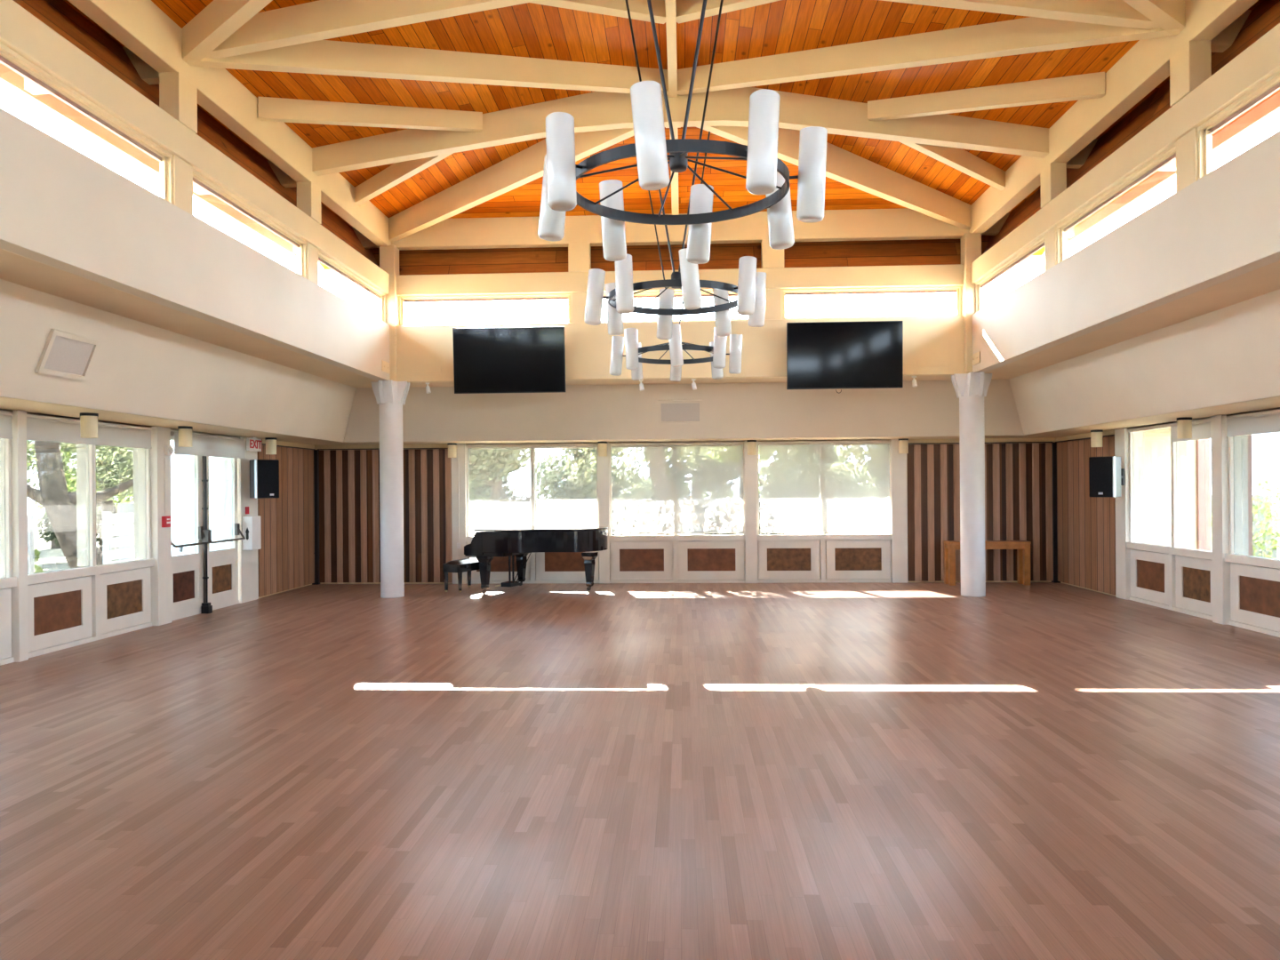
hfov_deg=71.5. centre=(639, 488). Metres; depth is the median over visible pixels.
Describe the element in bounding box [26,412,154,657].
window
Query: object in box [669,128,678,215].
rafter
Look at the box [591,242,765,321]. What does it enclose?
window
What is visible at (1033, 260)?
trim
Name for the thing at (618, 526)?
shrub
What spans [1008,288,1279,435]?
wall
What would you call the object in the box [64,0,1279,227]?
ceiling
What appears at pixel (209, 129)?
window
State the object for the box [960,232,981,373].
post
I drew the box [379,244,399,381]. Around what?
post
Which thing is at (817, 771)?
floor
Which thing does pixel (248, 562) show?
trim
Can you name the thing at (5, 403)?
soffit
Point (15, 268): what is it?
ledge
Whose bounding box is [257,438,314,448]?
trim
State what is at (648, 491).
tree
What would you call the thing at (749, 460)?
trim
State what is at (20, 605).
pillar
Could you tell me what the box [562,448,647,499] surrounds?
tree
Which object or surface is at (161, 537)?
pillar
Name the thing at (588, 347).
wall
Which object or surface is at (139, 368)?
wall
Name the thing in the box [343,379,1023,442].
wall
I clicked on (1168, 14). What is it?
rafter
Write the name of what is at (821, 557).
window
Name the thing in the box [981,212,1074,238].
rafter tail
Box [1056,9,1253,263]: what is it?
window
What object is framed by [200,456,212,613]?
post
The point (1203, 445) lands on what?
trim
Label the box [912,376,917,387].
spotlight
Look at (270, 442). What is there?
light
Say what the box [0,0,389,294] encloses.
beam
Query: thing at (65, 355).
speaker panel
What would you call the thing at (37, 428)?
roller shade
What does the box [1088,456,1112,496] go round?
grille
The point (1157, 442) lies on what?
wall
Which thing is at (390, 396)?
column
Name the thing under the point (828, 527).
shrub
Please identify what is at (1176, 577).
window
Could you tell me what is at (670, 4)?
ridge beam
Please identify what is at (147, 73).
rafter tail
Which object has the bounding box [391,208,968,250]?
beam
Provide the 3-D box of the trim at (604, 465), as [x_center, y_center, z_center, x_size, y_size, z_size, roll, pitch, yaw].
[-0.620,0.425,15.598,0.190,2.460,0.280,0,0,3]
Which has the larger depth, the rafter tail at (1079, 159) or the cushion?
the cushion
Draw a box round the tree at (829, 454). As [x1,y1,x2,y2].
[774,445,851,472]
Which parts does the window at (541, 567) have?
kick panel, kick panel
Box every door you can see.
[170,435,209,616]
[206,456,245,606]
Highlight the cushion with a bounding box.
[442,557,479,565]
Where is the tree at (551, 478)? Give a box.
[536,448,623,500]
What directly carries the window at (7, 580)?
in the wall at (58, 416)
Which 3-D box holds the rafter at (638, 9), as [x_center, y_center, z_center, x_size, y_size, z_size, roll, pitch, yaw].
[-0.541,-4.708,8.469,1.886,0.484,0.130,0,0,-30]
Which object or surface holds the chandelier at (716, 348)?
hanging from the ceiling at (524, 200)
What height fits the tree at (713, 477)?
5.127 m
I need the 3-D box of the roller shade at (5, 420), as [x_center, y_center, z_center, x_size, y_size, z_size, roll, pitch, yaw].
[-6.195,-0.602,7.611,0.064,0.240,2.110,0,0,3]
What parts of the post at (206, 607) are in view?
post, rod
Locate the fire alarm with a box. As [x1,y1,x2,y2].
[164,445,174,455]
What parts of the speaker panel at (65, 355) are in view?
panel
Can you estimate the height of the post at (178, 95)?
1.212 m
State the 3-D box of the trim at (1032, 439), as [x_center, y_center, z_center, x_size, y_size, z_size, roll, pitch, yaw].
[5.832,-0.817,15.162,2.530,0.071,0.049,0,0,3]
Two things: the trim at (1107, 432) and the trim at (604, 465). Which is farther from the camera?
the trim at (604, 465)
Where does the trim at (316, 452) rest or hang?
attached to the wall at (349, 520)
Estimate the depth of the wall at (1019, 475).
15.14 m
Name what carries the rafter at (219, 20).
attached to the ceiling at (780, 27)
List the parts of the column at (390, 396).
bracket arm, bracket arm, bracket arm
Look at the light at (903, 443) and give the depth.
15.07 m
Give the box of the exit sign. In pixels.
[246,437,262,451]
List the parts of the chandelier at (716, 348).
lamp shade, lamp shade, lamp shade, suspension rod, lamp shade, lamp shade, suspension rod, lamp shade, lamp shade, lamp shade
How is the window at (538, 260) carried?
in the wall at (588, 347)
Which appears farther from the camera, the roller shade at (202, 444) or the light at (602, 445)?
the light at (602, 445)
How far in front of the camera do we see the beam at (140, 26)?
8.90 m
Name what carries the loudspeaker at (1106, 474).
attached to the wall at (1279, 407)
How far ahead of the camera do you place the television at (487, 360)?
13.44 m
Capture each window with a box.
[0,0,172,203]
[0,408,16,665]
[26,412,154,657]
[121,46,306,278]
[267,161,385,322]
[370,247,572,325]
[465,442,599,583]
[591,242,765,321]
[608,440,744,583]
[756,439,891,583]
[781,235,991,319]
[975,139,1098,311]
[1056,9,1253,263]
[1126,416,1212,620]
[1197,0,1279,179]
[1224,408,1279,637]
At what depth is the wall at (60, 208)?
7.63 m
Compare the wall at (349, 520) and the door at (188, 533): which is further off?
the wall at (349, 520)
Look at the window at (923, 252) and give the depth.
13.69 m
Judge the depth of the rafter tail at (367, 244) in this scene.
13.81 m
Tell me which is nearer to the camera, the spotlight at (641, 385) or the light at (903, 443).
the spotlight at (641, 385)
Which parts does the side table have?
leg, leg, leg, leg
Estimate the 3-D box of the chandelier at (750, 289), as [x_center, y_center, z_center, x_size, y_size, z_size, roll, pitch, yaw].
[0.319,-3.161,8.016,1.535,3.384,1.550,0,0,18]
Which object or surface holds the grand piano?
on the floor
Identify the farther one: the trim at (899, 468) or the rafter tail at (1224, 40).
the trim at (899, 468)
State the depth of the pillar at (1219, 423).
10.45 m
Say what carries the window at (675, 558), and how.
in the wall at (860, 439)
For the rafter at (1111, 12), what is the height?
1.020 m
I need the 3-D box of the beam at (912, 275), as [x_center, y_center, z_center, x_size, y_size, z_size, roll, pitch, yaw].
[0.551,-3.179,13.648,8.818,0.310,0.180,0,0,3]
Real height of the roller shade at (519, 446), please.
1.560 m
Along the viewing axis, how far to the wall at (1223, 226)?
8.18 m
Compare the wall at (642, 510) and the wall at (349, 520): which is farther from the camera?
the wall at (642, 510)
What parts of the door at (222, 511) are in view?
pane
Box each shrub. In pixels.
[483,493,536,527]
[544,507,584,526]
[589,503,631,535]
[692,504,742,535]
[759,498,804,534]
[800,496,853,534]
[864,501,887,534]
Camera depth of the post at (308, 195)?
10.82 m
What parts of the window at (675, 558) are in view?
kick panel, kick panel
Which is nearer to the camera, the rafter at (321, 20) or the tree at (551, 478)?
the rafter at (321, 20)
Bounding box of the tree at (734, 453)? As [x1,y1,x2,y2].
[706,446,777,498]
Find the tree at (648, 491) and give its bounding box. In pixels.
[613,447,708,499]
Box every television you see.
[452,326,565,393]
[786,320,903,389]
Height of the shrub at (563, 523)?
1.412 m
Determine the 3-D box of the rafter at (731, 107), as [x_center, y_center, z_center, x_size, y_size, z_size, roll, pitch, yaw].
[2.648,-4.438,10.624,4.500,1.055,0.160,0,0,3]
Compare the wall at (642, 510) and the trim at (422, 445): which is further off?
the wall at (642, 510)
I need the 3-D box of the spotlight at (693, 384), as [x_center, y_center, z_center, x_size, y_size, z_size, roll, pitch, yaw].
[0.838,-1.602,13.714,0.080,0.169,0.085,0,0,-3]
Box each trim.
[0,63,296,257]
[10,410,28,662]
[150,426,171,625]
[170,428,239,621]
[237,436,258,603]
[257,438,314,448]
[312,449,319,584]
[314,443,447,448]
[323,255,1042,278]
[451,443,467,583]
[598,441,610,583]
[744,440,757,583]
[890,439,908,583]
[908,437,1055,443]
[1051,442,1060,583]
[1055,429,1114,441]
[1066,91,1279,244]
[1114,428,1145,599]
[1196,438,1210,551]
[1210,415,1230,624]
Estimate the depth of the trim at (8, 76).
9.69 m
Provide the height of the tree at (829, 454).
5.049 m
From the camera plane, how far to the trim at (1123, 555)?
12.73 m
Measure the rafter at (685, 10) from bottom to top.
0.484 m
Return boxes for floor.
[0,582,1279,959]
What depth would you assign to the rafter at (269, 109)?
10.02 m
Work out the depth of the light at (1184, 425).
10.79 m
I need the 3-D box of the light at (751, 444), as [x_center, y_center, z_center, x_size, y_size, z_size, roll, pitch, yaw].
[1.918,-0.700,15.255,0.164,0.250,0.164,0,0,3]
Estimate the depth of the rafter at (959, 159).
11.44 m
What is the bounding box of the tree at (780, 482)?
[758,446,879,498]
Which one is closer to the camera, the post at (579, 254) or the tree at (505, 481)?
the post at (579, 254)
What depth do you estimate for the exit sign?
13.22 m
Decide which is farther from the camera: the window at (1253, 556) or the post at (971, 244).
the post at (971, 244)
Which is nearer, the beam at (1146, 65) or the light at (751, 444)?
the beam at (1146, 65)
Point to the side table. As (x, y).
(1022, 547)
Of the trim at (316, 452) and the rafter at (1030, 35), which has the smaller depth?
the rafter at (1030, 35)
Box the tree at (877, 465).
[833,445,887,497]
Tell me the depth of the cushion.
14.44 m
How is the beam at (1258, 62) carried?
attached to the post at (1053, 177)
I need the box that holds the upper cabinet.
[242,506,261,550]
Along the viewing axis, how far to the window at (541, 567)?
15.57 m
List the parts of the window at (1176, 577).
kick panel, kick panel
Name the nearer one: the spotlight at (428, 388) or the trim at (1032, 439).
the spotlight at (428, 388)
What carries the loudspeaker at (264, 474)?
attached to the wall at (58, 416)
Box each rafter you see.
[181,0,272,65]
[187,40,668,95]
[204,0,541,58]
[257,96,482,131]
[312,91,665,175]
[354,152,453,205]
[388,128,634,241]
[531,0,665,23]
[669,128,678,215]
[675,0,780,23]
[677,16,1179,95]
[680,87,1048,158]
[695,126,971,229]
[867,72,1105,120]
[881,0,1159,29]
[899,141,1005,190]
[1122,0,1184,35]
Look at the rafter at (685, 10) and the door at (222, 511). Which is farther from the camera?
the door at (222, 511)
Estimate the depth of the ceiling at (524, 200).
13.03 m
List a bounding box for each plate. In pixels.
[381,360,390,373]
[972,351,980,365]
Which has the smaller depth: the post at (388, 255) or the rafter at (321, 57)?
the rafter at (321, 57)
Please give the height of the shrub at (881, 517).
1.502 m
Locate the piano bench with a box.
[442,557,479,592]
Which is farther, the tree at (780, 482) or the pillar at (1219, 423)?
the tree at (780, 482)
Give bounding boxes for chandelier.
[537,0,827,263]
[584,0,766,339]
[609,131,742,381]
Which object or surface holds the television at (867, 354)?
attached to the wall at (588, 347)
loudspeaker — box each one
[249,459,279,498]
[1088,456,1124,497]
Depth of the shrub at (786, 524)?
16.98 m
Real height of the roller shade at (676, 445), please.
0.052 m
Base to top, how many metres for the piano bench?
0.507 m
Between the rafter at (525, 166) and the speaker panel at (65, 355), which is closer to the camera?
the speaker panel at (65, 355)
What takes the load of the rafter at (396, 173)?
attached to the ceiling at (780, 27)
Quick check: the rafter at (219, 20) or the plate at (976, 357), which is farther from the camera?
the plate at (976, 357)
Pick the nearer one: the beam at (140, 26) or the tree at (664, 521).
the beam at (140, 26)
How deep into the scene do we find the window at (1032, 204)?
12.30 m
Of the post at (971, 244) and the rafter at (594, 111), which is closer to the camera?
the rafter at (594, 111)
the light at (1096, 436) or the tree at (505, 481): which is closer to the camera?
the light at (1096, 436)
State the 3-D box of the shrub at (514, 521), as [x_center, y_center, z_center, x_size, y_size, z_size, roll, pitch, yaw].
[-2.482,0.941,17.595,1.100,1.706,0.829,0,0,-42]
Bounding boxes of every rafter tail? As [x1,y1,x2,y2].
[24,46,159,94]
[192,160,296,194]
[293,227,379,254]
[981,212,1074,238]
[1066,138,1175,171]
[1210,9,1251,52]
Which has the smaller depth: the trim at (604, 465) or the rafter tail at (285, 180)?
the rafter tail at (285, 180)
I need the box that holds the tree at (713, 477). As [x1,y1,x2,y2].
[666,447,739,498]
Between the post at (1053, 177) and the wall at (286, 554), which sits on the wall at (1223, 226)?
the post at (1053, 177)
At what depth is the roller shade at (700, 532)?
15.42 m
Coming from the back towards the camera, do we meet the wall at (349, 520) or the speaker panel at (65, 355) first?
the wall at (349, 520)
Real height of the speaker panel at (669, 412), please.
0.385 m
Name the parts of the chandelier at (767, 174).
lamp shade, lamp shade, arm, lamp shade, lamp shade, suspension rod, suspension rod, suspension rod, suspension rod, lamp shade, lamp shade, lamp shade, arm, lamp shade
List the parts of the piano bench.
leg, leg, leg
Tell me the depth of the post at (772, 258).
13.51 m
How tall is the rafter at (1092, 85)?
0.598 m
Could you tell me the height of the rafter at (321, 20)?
1.020 m
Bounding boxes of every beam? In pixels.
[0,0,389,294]
[67,0,391,247]
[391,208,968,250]
[396,264,963,295]
[664,0,677,97]
[968,0,1258,234]
[971,23,1279,283]
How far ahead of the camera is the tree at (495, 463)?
24.03 m
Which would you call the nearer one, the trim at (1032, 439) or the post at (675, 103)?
the post at (675, 103)
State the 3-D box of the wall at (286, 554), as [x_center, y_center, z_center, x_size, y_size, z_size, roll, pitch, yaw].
[-5.796,0.487,14.635,0.070,2.355,2.040,0,0,3]
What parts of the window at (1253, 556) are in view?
kick panel, pane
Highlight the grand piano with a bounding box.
[464,525,607,593]
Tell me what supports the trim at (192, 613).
attached to the wall at (58, 416)
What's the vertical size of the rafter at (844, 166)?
1.082 m
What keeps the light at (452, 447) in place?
attached to the soffit at (5, 403)
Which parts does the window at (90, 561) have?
pane, kick panel, pane, kick panel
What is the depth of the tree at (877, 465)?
28.00 m
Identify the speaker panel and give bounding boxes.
[34,328,101,381]
[657,400,702,424]
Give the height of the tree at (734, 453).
4.831 m
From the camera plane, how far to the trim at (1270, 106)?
10.96 m
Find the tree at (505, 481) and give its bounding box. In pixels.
[470,456,517,500]
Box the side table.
[943,540,1031,585]
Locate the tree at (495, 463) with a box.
[469,448,538,500]
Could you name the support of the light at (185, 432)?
attached to the soffit at (5, 403)
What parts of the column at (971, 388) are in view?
bracket arm, bracket arm, bracket arm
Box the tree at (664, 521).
[579,447,738,535]
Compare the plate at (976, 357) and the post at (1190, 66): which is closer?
the post at (1190, 66)
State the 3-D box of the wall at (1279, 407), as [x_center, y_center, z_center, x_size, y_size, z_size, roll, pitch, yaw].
[6.733,0.073,6.134,0.120,3.050,18.000,0,0,3]
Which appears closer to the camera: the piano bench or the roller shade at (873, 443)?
the piano bench
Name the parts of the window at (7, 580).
pane, kick panel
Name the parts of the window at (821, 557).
kick panel, kick panel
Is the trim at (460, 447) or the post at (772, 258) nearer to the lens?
the post at (772, 258)
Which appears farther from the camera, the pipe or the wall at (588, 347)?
the pipe
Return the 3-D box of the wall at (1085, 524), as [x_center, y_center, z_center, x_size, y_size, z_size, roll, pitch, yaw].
[7.020,0.389,14.049,0.070,2.355,2.039,0,0,3]
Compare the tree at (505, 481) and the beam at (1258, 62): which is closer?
the beam at (1258, 62)
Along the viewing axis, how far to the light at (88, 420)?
9.02 m
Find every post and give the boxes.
[159,72,197,215]
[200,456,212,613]
[296,181,321,285]
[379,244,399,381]
[568,243,591,322]
[665,94,680,127]
[760,239,783,319]
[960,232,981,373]
[1040,162,1067,271]
[1169,40,1212,192]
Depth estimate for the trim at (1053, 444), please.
15.03 m
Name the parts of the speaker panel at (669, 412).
panel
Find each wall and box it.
[0,108,389,381]
[0,279,356,442]
[0,408,311,598]
[257,443,314,596]
[314,439,1055,583]
[317,448,452,582]
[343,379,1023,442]
[397,316,964,383]
[469,495,1211,551]
[907,441,1053,581]
[972,130,1279,373]
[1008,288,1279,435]
[1055,434,1115,594]
[1060,407,1279,596]
[1144,427,1197,549]
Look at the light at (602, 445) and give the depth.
15.31 m
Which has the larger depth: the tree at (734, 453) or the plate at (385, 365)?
the tree at (734, 453)
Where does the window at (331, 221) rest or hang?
in the wall at (60, 208)
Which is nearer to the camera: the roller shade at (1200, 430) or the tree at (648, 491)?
the roller shade at (1200, 430)
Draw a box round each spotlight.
[425,382,431,393]
[639,379,644,391]
[691,378,696,390]
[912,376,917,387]
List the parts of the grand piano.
leg, leg, lid, leg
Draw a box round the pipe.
[456,458,460,559]
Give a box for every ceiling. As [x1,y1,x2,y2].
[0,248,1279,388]
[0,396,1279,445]
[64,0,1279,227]
[318,126,1044,269]
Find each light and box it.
[80,412,98,438]
[177,425,192,447]
[264,437,277,454]
[447,443,456,457]
[597,441,607,455]
[746,440,756,455]
[898,438,908,453]
[1090,429,1103,447]
[1176,416,1191,438]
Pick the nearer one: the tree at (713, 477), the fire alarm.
the fire alarm
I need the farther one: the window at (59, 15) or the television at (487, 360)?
the television at (487, 360)
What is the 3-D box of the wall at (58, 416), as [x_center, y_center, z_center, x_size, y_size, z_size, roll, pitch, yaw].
[-6.272,0.173,6.758,0.120,3.050,18.000,0,0,3]
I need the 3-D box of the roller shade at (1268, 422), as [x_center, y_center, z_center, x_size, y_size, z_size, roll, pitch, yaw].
[6.836,-0.712,9.298,0.064,0.220,2.190,0,0,3]
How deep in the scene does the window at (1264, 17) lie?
7.29 m
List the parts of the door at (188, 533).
pane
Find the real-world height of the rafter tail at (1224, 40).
0.443 m
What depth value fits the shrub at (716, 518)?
16.86 m
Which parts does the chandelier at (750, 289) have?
lamp shade, lamp shade, lamp shade, suspension rod, suspension rod, lamp shade, lamp shade, suspension rod, suspension rod, lamp shade, lamp shade, lamp shade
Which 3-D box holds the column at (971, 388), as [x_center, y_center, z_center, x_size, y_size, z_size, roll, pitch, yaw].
[4.996,-0.051,13.366,0.550,3.326,0.550,0,0,3]
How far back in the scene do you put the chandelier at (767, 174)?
4.78 m
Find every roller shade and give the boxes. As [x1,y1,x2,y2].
[0,414,12,439]
[26,416,151,448]
[170,431,245,458]
[467,445,597,535]
[611,443,743,447]
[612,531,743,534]
[758,441,889,533]
[1170,420,1210,441]
[1226,412,1279,436]
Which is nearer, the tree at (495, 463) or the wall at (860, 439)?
the wall at (860, 439)
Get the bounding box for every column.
[371,380,409,598]
[951,371,991,597]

